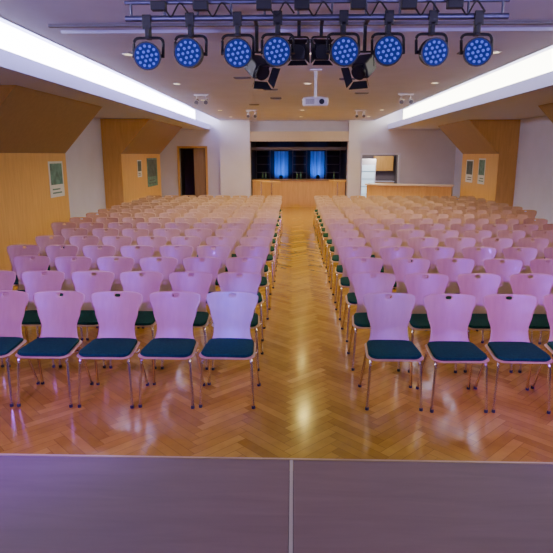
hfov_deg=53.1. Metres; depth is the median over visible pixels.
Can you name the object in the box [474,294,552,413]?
chair
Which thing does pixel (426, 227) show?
chair
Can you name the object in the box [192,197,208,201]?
chair
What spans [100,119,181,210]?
wall panel
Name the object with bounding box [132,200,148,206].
chair
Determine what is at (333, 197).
chair
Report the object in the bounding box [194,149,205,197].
door
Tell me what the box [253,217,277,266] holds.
chair
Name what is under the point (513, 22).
rail
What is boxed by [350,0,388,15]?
box
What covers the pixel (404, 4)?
box
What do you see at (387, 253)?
chair
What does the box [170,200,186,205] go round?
chair
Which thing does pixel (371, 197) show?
chair
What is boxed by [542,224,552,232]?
chair
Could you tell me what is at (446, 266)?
chair
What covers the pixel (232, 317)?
chair
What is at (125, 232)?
chair
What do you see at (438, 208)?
chair
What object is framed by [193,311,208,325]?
seat cushion
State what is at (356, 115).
ceiling spotlight
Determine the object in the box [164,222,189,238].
chair
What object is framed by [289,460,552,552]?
deck
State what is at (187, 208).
chair
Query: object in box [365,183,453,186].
countertop
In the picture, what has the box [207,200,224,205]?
chair
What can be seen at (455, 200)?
chair
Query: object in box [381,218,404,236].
chair
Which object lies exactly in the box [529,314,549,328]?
seat cushion
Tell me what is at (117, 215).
chair
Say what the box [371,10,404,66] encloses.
light
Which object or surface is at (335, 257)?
seat cushion
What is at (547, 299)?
chair
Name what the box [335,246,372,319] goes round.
chair
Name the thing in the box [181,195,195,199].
chair
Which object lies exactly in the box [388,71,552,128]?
trim
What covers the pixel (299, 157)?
wall
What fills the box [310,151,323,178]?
curtain
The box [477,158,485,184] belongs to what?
poster
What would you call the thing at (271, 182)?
bistro table
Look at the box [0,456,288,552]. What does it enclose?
deck
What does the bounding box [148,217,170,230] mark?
chair
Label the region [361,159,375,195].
fridge
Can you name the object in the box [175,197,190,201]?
chair
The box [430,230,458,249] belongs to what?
chair
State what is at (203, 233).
chair
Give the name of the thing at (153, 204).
chair
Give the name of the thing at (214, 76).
ceiling
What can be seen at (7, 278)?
chair
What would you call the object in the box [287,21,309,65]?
spotlight
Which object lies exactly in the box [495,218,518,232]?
chair
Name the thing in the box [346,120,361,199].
pillar
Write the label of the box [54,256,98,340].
chair
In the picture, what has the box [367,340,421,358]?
seat cushion
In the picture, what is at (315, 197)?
chair
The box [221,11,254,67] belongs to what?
light
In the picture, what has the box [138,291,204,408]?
chair
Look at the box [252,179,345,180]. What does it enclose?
countertop
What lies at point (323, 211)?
chair
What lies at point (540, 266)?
chair
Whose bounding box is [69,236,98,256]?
chair
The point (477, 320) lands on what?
seat cushion
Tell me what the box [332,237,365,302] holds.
chair
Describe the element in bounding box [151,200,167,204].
chair
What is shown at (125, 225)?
chair
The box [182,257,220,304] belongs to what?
chair
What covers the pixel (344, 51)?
light
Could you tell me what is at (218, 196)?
chair
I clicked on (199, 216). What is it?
chair
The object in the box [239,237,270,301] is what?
chair
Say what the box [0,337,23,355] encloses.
seat cushion
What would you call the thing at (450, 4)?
box
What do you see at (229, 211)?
chair
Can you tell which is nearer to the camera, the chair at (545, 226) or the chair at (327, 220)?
the chair at (545, 226)
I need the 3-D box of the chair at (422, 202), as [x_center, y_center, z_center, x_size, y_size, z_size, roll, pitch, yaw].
[3.833,-1.494,14.120,0.476,0.854,0.496,1,12,3]
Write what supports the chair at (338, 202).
on the floor
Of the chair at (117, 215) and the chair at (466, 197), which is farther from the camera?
the chair at (466, 197)
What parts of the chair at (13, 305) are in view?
leg, backrest, leg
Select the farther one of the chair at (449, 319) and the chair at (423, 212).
the chair at (423, 212)
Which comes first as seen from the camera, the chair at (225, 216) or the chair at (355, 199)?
the chair at (225, 216)
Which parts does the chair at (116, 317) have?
leg, leg, backrest, leg, leg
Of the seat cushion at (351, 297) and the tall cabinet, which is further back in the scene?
the tall cabinet
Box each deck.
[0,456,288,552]
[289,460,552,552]
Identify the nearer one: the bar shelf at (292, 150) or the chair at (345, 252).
the chair at (345, 252)
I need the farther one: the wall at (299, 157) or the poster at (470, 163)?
the wall at (299, 157)
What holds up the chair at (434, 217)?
on the floor
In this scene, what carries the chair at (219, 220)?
on the floor
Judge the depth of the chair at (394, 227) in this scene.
9.49 m
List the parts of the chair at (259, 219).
backrest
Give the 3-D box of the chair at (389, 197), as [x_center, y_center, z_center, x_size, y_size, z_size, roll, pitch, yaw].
[3.375,-1.851,15.742,0.476,0.854,0.496,0,12,1]
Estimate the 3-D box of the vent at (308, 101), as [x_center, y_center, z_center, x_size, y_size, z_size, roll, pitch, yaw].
[0.502,-2.624,8.287,0.130,0.067,0.002,0,12,2]
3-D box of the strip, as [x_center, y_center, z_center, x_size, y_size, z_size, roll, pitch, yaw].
[0.575,0.963,2.783,11.160,0.083,0.015,0,12,2]
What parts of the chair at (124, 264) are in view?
leg, backrest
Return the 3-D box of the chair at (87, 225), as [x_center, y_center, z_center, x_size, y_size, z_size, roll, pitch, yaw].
[-3.221,-0.479,9.503,0.476,0.854,0.496,0,12,1]
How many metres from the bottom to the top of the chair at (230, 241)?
0.854 m
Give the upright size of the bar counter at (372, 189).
1.000 m
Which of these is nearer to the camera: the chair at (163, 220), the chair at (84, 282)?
the chair at (84, 282)
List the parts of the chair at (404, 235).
backrest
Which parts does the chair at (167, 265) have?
backrest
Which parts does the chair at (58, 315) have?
leg, leg, backrest, leg, leg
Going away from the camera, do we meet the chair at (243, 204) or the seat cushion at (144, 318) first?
the seat cushion at (144, 318)
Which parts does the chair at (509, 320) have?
leg, leg, backrest, leg, leg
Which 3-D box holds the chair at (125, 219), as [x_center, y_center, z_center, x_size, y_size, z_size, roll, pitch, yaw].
[-2.699,-0.652,10.289,0.476,0.854,0.496,0,12,2]
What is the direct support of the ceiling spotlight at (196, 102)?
attached to the ceiling
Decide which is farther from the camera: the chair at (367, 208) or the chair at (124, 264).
the chair at (367, 208)
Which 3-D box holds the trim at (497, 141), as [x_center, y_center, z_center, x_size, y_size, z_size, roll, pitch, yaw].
[5.919,-3.146,16.798,1.380,2.930,3.300,0,12,2]
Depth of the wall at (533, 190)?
14.00 m
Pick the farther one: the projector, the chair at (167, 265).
the projector
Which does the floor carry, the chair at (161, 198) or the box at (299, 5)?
the chair at (161, 198)
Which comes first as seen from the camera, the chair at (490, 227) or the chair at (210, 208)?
the chair at (490, 227)
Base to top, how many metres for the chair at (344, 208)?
0.854 m
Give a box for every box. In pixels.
[150,1,188,16]
[192,0,230,16]
[256,0,294,16]
[294,0,332,15]
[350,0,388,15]
[400,0,439,15]
[446,0,485,14]
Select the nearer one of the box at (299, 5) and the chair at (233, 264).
the box at (299, 5)
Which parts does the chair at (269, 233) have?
backrest, leg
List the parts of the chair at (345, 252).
leg, leg, backrest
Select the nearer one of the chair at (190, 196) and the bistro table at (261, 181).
the chair at (190, 196)
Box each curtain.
[274,151,287,178]
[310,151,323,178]
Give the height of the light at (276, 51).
0.363 m
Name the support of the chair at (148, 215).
on the floor
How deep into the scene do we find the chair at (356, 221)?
10.33 m
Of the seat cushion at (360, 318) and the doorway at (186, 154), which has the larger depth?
the doorway at (186, 154)
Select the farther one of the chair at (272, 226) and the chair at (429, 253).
the chair at (272, 226)
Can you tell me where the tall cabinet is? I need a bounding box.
[373,156,393,182]
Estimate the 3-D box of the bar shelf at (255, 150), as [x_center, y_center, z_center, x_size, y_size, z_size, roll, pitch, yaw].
[-0.576,-4.374,24.050,0.640,2.215,0.300,0,12,2]
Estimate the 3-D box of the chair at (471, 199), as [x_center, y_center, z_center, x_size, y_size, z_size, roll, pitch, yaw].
[5.438,-1.659,14.872,0.476,0.854,0.496,0,12,1]
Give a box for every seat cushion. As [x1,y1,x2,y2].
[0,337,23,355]
[17,337,79,356]
[22,310,40,323]
[77,310,97,324]
[79,338,137,356]
[135,311,155,325]
[140,338,195,357]
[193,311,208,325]
[201,338,253,357]
[213,313,257,326]
[257,292,261,302]
[259,277,266,285]
[266,254,272,260]
[332,255,338,260]
[336,265,342,272]
[340,277,349,285]
[347,292,356,303]
[354,312,369,326]
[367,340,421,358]
[409,314,430,328]
[427,341,486,360]
[468,314,489,327]
[487,341,550,361]
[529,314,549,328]
[547,341,552,349]
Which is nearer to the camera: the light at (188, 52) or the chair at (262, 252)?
the light at (188, 52)
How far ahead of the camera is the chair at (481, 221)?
10.27 m
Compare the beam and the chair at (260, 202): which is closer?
the chair at (260, 202)
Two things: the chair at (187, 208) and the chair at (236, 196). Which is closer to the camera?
the chair at (187, 208)
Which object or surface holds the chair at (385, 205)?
on the floor
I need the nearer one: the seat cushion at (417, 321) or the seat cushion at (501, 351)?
the seat cushion at (501, 351)
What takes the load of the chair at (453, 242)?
on the floor
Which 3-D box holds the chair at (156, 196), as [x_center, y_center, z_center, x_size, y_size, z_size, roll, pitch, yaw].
[-3.550,-1.895,15.945,0.476,0.854,0.496,0,12,0]
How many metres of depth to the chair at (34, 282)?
5.59 m
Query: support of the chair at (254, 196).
on the floor
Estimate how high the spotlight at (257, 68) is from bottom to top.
0.459 m
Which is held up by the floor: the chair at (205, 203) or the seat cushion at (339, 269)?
the chair at (205, 203)
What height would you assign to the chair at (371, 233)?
0.854 m
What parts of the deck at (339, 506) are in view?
stage seam strip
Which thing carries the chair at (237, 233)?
on the floor
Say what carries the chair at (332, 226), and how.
on the floor
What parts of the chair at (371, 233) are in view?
backrest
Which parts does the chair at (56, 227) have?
backrest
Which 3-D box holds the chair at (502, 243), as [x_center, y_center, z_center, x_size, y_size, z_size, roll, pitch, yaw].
[3.119,-0.084,7.709,0.476,0.854,0.496,1,12,3]
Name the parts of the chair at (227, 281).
leg, backrest, leg, leg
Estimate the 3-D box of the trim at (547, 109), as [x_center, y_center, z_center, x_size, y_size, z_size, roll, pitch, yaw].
[5.694,-1.514,9.379,1.380,2.930,3.300,0,12,2]
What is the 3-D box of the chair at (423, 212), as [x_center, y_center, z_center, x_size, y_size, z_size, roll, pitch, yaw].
[3.243,-0.972,11.747,0.476,0.854,0.496,0,12,1]
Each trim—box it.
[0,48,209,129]
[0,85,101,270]
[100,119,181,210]
[177,146,208,196]
[250,131,348,140]
[288,471,289,552]
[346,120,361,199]
[359,153,400,195]
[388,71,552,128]
[438,119,520,207]
[538,103,552,122]
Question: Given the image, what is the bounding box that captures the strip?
[0,453,552,470]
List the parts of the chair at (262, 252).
backrest, leg, leg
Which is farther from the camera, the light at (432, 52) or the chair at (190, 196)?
the chair at (190, 196)
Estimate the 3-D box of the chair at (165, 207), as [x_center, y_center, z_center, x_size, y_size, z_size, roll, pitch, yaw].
[-2.634,-1.187,12.725,0.476,0.854,0.496,0,12,1]
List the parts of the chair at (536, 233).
backrest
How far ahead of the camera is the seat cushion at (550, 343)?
4.60 m
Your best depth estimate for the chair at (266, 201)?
14.36 m
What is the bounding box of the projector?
[303,69,327,106]
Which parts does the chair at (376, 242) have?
backrest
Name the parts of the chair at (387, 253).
backrest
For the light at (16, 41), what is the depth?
9.10 m
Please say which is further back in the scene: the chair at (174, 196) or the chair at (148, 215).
the chair at (174, 196)
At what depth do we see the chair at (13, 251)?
7.22 m
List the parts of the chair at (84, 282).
backrest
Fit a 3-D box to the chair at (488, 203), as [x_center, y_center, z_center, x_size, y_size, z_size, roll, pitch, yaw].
[5.393,-1.484,14.073,0.476,0.854,0.496,1,12,3]
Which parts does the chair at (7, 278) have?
backrest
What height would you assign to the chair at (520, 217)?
0.854 m
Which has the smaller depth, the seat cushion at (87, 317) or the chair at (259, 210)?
the seat cushion at (87, 317)
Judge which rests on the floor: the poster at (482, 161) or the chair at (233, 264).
the chair at (233, 264)
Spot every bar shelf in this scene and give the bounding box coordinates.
[255,150,270,178]
[292,150,306,178]
[325,150,340,178]
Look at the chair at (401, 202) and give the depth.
14.27 m
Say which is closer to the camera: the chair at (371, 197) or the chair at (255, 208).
the chair at (255, 208)
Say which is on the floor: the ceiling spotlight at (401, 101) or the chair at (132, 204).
the chair at (132, 204)
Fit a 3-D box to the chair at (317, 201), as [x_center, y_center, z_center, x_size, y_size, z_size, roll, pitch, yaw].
[1.239,-1.514,14.213,0.476,0.854,0.496,0,12,2]
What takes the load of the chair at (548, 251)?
on the floor
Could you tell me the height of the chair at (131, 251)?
0.854 m
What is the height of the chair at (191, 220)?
0.854 m
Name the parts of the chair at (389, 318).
leg, leg, backrest, leg, leg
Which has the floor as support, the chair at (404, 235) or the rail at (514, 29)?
the chair at (404, 235)
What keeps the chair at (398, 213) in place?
on the floor
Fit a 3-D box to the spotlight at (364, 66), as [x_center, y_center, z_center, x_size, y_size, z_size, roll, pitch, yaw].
[0.643,-1.579,3.942,0.291,0.459,0.268,-11,17,-42]
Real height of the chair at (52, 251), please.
0.854 m
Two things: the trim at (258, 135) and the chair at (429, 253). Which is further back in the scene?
the trim at (258, 135)
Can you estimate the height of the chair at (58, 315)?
0.854 m
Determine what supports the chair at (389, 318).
on the floor
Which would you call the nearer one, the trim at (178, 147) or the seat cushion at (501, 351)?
the seat cushion at (501, 351)
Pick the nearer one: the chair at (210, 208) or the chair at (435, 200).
the chair at (210, 208)
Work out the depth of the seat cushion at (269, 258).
8.46 m
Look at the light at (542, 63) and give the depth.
11.08 m
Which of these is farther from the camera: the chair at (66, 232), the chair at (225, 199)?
the chair at (225, 199)
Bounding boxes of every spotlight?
[194,94,208,104]
[244,21,279,89]
[246,110,256,117]
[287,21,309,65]
[311,21,333,64]
[341,20,375,89]
[354,110,365,117]
[398,94,413,103]
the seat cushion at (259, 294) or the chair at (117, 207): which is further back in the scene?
the chair at (117, 207)
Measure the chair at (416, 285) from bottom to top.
0.854 m
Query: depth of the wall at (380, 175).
23.37 m
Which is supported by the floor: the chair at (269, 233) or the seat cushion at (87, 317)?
the chair at (269, 233)
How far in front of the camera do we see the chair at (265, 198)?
15.16 m
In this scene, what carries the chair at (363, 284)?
on the floor
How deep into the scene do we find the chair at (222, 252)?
7.17 m
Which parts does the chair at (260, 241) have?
backrest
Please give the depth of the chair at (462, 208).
12.63 m
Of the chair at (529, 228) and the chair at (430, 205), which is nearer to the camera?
the chair at (529, 228)
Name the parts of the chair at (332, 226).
leg, backrest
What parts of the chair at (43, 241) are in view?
backrest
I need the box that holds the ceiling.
[0,0,552,120]
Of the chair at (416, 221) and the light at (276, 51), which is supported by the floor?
the chair at (416, 221)
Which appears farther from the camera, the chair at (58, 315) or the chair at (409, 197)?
the chair at (409, 197)
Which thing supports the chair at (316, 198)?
on the floor
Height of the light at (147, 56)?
0.363 m
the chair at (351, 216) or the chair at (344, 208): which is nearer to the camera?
the chair at (351, 216)
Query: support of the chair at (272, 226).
on the floor
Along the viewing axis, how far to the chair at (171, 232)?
8.82 m
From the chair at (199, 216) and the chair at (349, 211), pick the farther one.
the chair at (349, 211)
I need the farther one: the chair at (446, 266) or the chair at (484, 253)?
the chair at (484, 253)
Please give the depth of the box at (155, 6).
3.65 m
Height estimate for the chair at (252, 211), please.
0.854 m
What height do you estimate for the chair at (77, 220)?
0.854 m
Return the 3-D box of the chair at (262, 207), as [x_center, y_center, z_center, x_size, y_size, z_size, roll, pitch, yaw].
[-0.143,-1.165,12.625,0.476,0.854,0.496,0,12,2]
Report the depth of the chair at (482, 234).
8.65 m
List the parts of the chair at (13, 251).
backrest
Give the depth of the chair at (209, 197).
16.05 m
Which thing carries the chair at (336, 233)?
on the floor
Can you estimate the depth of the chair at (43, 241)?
8.05 m
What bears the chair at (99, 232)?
on the floor
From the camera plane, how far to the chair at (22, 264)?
6.43 m
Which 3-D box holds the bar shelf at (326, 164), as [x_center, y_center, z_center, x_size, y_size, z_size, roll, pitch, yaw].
[2.443,-4.355,23.962,0.640,2.215,0.300,0,12,2]
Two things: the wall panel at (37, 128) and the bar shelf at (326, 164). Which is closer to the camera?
the wall panel at (37, 128)
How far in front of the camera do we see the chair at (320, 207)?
12.73 m
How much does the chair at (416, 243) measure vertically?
0.854 m
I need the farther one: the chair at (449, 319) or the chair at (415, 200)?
the chair at (415, 200)
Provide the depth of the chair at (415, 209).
12.67 m
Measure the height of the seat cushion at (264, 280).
0.045 m
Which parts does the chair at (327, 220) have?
leg, backrest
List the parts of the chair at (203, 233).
backrest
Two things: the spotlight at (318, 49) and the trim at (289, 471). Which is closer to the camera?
the trim at (289, 471)
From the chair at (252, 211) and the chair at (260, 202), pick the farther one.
the chair at (260, 202)
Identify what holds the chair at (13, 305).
on the floor
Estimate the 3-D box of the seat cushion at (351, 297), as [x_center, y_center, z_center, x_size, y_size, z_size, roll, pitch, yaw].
[0.991,0.236,6.151,0.424,0.045,0.386,0,12,1]
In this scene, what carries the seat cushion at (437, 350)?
on the chair at (449, 319)
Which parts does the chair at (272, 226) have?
backrest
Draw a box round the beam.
[252,147,345,149]
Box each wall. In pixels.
[65,118,105,218]
[160,108,455,197]
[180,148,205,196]
[251,141,346,195]
[362,155,397,183]
[453,116,552,223]
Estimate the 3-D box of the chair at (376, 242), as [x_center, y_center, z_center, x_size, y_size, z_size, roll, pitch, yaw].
[1.560,-0.095,7.756,0.476,0.854,0.496,0,12,1]
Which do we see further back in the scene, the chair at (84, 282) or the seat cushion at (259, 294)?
the seat cushion at (259, 294)
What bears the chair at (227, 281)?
on the floor
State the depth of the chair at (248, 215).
11.16 m
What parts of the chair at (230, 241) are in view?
backrest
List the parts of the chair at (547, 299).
leg, backrest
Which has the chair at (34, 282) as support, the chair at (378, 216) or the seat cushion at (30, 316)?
the seat cushion at (30, 316)
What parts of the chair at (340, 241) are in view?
leg, leg, backrest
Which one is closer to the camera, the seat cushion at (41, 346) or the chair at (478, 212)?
the seat cushion at (41, 346)
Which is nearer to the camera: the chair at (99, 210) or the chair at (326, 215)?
the chair at (326, 215)
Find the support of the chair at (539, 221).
on the floor
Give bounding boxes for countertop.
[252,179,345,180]
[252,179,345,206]
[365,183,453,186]
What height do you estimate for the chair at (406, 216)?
0.854 m
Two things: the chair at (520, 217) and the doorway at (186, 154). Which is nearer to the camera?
the chair at (520, 217)
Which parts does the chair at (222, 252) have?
backrest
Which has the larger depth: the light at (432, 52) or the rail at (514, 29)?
the rail at (514, 29)
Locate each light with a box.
[0,22,194,118]
[132,15,164,69]
[174,12,207,67]
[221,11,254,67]
[261,10,294,66]
[326,10,359,66]
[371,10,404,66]
[403,49,552,118]
[415,10,448,66]
[460,10,492,66]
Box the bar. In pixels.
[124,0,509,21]
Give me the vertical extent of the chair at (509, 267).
0.854 m
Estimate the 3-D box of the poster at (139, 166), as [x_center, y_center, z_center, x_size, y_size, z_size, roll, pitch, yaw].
[-4.097,-3.228,16.547,0.010,0.500,0.450,0,12,2]
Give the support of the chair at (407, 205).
on the floor
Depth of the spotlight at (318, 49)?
3.92 m
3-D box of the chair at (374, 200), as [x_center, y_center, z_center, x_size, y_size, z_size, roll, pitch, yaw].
[2.838,-1.683,14.982,0.476,0.854,0.496,0,12,1]
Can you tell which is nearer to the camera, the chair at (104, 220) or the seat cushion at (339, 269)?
the seat cushion at (339, 269)
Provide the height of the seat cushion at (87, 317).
0.045 m
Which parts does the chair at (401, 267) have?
backrest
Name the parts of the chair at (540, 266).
leg, backrest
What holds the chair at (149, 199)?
on the floor
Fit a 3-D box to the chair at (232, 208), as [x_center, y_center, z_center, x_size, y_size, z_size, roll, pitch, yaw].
[-1.136,-1.175,12.672,0.476,0.854,0.496,0,12,1]
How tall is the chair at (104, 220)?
0.854 m
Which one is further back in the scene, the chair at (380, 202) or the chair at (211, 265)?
the chair at (380, 202)
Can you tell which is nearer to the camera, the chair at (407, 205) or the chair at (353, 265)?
the chair at (353, 265)
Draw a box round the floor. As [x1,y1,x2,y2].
[0,207,552,461]
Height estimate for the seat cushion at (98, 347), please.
0.045 m
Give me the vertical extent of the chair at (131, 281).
0.854 m
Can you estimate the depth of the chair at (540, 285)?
5.46 m
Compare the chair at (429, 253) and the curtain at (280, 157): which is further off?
the curtain at (280, 157)
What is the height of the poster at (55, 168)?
0.680 m
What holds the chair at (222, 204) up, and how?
on the floor
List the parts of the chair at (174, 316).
leg, leg, backrest, leg, leg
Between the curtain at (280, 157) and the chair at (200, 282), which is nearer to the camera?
the chair at (200, 282)
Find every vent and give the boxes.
[233,77,250,78]
[306,99,313,103]
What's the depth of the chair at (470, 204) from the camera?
13.44 m
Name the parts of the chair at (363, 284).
leg, leg, backrest, leg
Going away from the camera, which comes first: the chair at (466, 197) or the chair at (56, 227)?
the chair at (56, 227)
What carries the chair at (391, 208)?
on the floor
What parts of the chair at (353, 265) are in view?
leg, leg, backrest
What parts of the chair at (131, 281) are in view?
backrest, leg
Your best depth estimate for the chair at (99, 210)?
12.05 m
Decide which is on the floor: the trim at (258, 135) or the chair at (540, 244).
the chair at (540, 244)
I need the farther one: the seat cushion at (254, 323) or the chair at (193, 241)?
the chair at (193, 241)
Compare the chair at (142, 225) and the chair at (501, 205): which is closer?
the chair at (142, 225)
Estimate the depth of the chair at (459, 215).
11.08 m
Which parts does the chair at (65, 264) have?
backrest, leg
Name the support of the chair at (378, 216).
on the floor
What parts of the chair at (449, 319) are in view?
leg, leg, backrest, leg, leg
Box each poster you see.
[48,161,64,197]
[137,160,141,176]
[147,158,157,186]
[465,160,473,182]
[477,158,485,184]
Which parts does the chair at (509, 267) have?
backrest, leg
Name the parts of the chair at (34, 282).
leg, backrest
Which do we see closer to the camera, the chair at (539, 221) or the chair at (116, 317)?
the chair at (116, 317)
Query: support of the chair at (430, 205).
on the floor
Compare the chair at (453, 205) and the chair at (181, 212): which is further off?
the chair at (453, 205)
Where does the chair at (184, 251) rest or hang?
on the floor
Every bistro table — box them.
[253,180,269,195]
[263,181,280,194]
[329,180,345,195]
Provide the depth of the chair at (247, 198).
15.20 m
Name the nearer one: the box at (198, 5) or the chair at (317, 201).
the box at (198, 5)
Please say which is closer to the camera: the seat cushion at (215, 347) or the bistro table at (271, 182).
the seat cushion at (215, 347)
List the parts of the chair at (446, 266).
backrest, leg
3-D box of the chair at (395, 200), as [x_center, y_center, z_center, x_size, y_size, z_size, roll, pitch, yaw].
[3.365,-1.681,14.969,0.476,0.854,0.496,1,12,2]
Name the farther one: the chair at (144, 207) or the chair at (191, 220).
the chair at (144, 207)
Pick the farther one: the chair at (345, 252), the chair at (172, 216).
the chair at (172, 216)
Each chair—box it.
[0,270,15,367]
[0,290,39,406]
[7,245,39,306]
[9,270,64,367]
[13,256,49,337]
[15,291,93,407]
[35,235,64,270]
[45,245,77,270]
[51,222,75,247]
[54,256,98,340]
[59,271,114,367]
[60,228,87,244]
[69,217,92,230]
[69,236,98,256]
[77,291,148,408]
[79,222,103,235]
[82,245,115,274]
[86,212,106,224]
[86,256,139,339]
[92,228,118,248]
[95,217,118,230]
[98,209,117,219]
[101,236,131,260]
[107,222,132,238]
[109,271,162,368]
[110,213,130,224]
[111,205,129,214]
[120,245,153,275]
[121,202,138,210]
[121,209,140,219]
[121,229,148,248]
[122,217,144,231]
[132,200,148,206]
[133,205,151,214]
[134,213,155,224]
[136,222,160,238]
[136,236,166,260]
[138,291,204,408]
[139,197,154,203]
[139,257,177,328]
[141,202,158,210]
[144,209,163,219]
[147,195,161,199]
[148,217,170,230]
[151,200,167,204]
[153,228,180,244]
[154,205,172,212]
[157,197,172,201]
[159,213,180,221]
[159,245,192,271]
[161,271,212,369]
[162,202,179,208]
[164,195,178,199]
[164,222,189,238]
[166,209,185,216]
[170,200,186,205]
[171,236,200,256]
[174,217,197,228]
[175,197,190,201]
[175,205,193,212]
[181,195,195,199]
[181,202,198,208]
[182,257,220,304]
[183,213,204,222]
[184,229,211,256]
[188,200,204,205]
[189,209,208,216]
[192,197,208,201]
[193,222,218,235]
[196,245,230,286]
[197,205,215,212]
[198,195,212,199]
[199,291,260,408]
[201,202,218,208]
[201,217,223,228]
[205,236,235,271]
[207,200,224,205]
[207,213,228,222]
[211,198,226,202]
[211,272,263,370]
[212,209,232,217]
[215,195,230,202]
[215,229,242,256]
[218,206,236,216]
[221,203,238,208]
[221,223,246,245]
[225,257,265,341]
[227,200,243,208]
[227,217,249,236]
[229,198,244,201]
[232,195,247,202]
[232,213,253,236]
[234,209,254,214]
[235,245,270,319]
[239,206,257,222]
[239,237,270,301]
[242,203,259,217]
[246,200,262,213]
[246,229,275,287]
[247,198,262,201]
[249,195,264,206]
[250,223,276,276]
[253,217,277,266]
[257,209,277,232]
[257,213,279,258]
[261,206,280,245]
[262,203,280,236]
[265,198,280,230]
[265,200,281,234]
[267,195,282,224]
[313,196,328,226]
[315,198,331,228]
[315,200,332,234]
[317,203,335,238]
[318,206,337,245]
[319,209,340,251]
[321,213,343,258]
[323,218,348,267]
[326,223,353,276]
[329,229,358,288]
[332,196,347,202]
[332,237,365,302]
[334,198,349,205]
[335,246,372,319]
[336,200,352,213]
[340,203,357,213]
[341,257,382,341]
[342,206,360,217]
[345,209,364,222]
[347,272,399,371]
[348,213,370,229]
[350,196,365,202]
[353,218,376,236]
[354,198,369,202]
[356,200,373,209]
[358,293,423,410]
[359,223,384,245]
[361,203,378,212]
[363,229,394,288]
[364,206,383,217]
[368,196,383,200]
[369,209,389,217]
[371,237,401,272]
[372,198,388,202]
[374,213,396,222]
[376,200,393,205]
[379,246,413,287]
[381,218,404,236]
[382,203,399,209]
[386,196,401,199]
[387,206,405,212]
[389,223,414,236]
[391,258,430,330]
[392,198,407,202]
[393,209,413,217]
[397,200,413,205]
[397,230,424,261]
[400,213,422,222]
[403,273,456,372]
[404,203,421,209]
[405,196,420,199]
[408,237,438,257]
[409,218,432,229]
[410,206,429,213]
[411,198,426,202]
[416,294,488,412]
[417,200,434,205]
[417,209,437,220]
[419,223,444,239]
[420,247,454,277]
[423,196,438,199]
[425,203,443,209]
[427,213,448,225]
[430,198,446,204]
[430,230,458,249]
[433,206,452,215]
[436,258,483,342]
[437,200,453,205]
[438,218,461,232]
[441,196,456,199]
[442,210,462,220]
[444,237,475,261]
[447,203,464,211]
[449,198,465,204]
[450,223,475,239]
[452,213,474,225]
[456,206,475,215]
[456,273,512,372]
[457,200,473,207]
[459,196,474,199]
[462,247,496,277]
[463,230,491,249]
[465,218,488,232]
[466,210,486,220]
[468,203,486,211]
[469,198,485,204]
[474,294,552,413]
[476,259,532,342]
[478,201,495,207]
[479,206,498,215]
[479,214,500,225]
[481,238,513,262]
[482,224,507,240]
[490,203,508,211]
[491,210,512,220]
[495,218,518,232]
[497,230,525,250]
[502,206,522,215]
[502,247,537,277]
[505,214,527,223]
[509,273,552,372]
[512,224,538,240]
[516,210,536,220]
[518,238,549,258]
[523,218,547,232]
[529,259,552,344]
[531,230,552,258]
[531,294,552,388]
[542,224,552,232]
[543,247,552,262]
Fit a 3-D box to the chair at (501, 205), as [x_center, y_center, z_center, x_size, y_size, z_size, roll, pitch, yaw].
[5.387,-1.309,13.278,0.476,0.854,0.496,0,12,2]
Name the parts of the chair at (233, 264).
backrest, leg, leg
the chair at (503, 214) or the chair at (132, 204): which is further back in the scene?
the chair at (132, 204)
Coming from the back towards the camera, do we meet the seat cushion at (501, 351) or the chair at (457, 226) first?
the chair at (457, 226)
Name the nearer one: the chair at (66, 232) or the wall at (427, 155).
the chair at (66, 232)
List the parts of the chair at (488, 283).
leg, backrest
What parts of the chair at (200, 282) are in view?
leg, backrest, leg, leg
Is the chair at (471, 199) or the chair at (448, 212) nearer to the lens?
the chair at (448, 212)
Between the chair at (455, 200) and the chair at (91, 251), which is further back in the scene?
the chair at (455, 200)
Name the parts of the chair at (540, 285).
leg, backrest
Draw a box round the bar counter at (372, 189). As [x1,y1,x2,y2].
[365,183,453,199]
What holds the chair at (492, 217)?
on the floor
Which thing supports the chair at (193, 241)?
on the floor
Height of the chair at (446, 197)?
0.854 m
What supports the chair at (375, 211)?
on the floor
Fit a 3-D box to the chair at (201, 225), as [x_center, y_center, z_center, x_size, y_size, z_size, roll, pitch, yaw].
[-1.235,-0.471,9.466,0.476,0.854,0.496,1,12,3]
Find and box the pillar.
[219,120,250,197]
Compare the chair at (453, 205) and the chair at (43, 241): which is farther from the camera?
the chair at (453, 205)
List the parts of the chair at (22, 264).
backrest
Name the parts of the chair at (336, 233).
leg, backrest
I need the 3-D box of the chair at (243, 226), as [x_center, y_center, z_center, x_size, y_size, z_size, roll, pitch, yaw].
[-0.739,-0.465,9.438,0.476,0.854,0.496,1,12,3]
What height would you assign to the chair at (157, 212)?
0.854 m
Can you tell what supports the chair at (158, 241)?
on the floor
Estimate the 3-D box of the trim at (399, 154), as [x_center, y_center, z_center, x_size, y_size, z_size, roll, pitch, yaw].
[3.937,-3.654,21.136,1.520,2.060,0.130,0,12,2]
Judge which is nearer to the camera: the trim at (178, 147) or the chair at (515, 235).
the chair at (515, 235)
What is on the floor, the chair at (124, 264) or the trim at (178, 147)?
the chair at (124, 264)
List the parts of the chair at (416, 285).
leg, backrest, leg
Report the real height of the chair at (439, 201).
0.854 m
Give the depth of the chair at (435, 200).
15.07 m
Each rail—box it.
[48,20,552,27]
[61,27,552,33]
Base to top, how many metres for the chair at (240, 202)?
0.854 m
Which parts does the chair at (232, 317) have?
leg, leg, backrest, leg, leg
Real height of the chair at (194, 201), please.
0.854 m
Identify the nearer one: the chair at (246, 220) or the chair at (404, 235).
the chair at (404, 235)

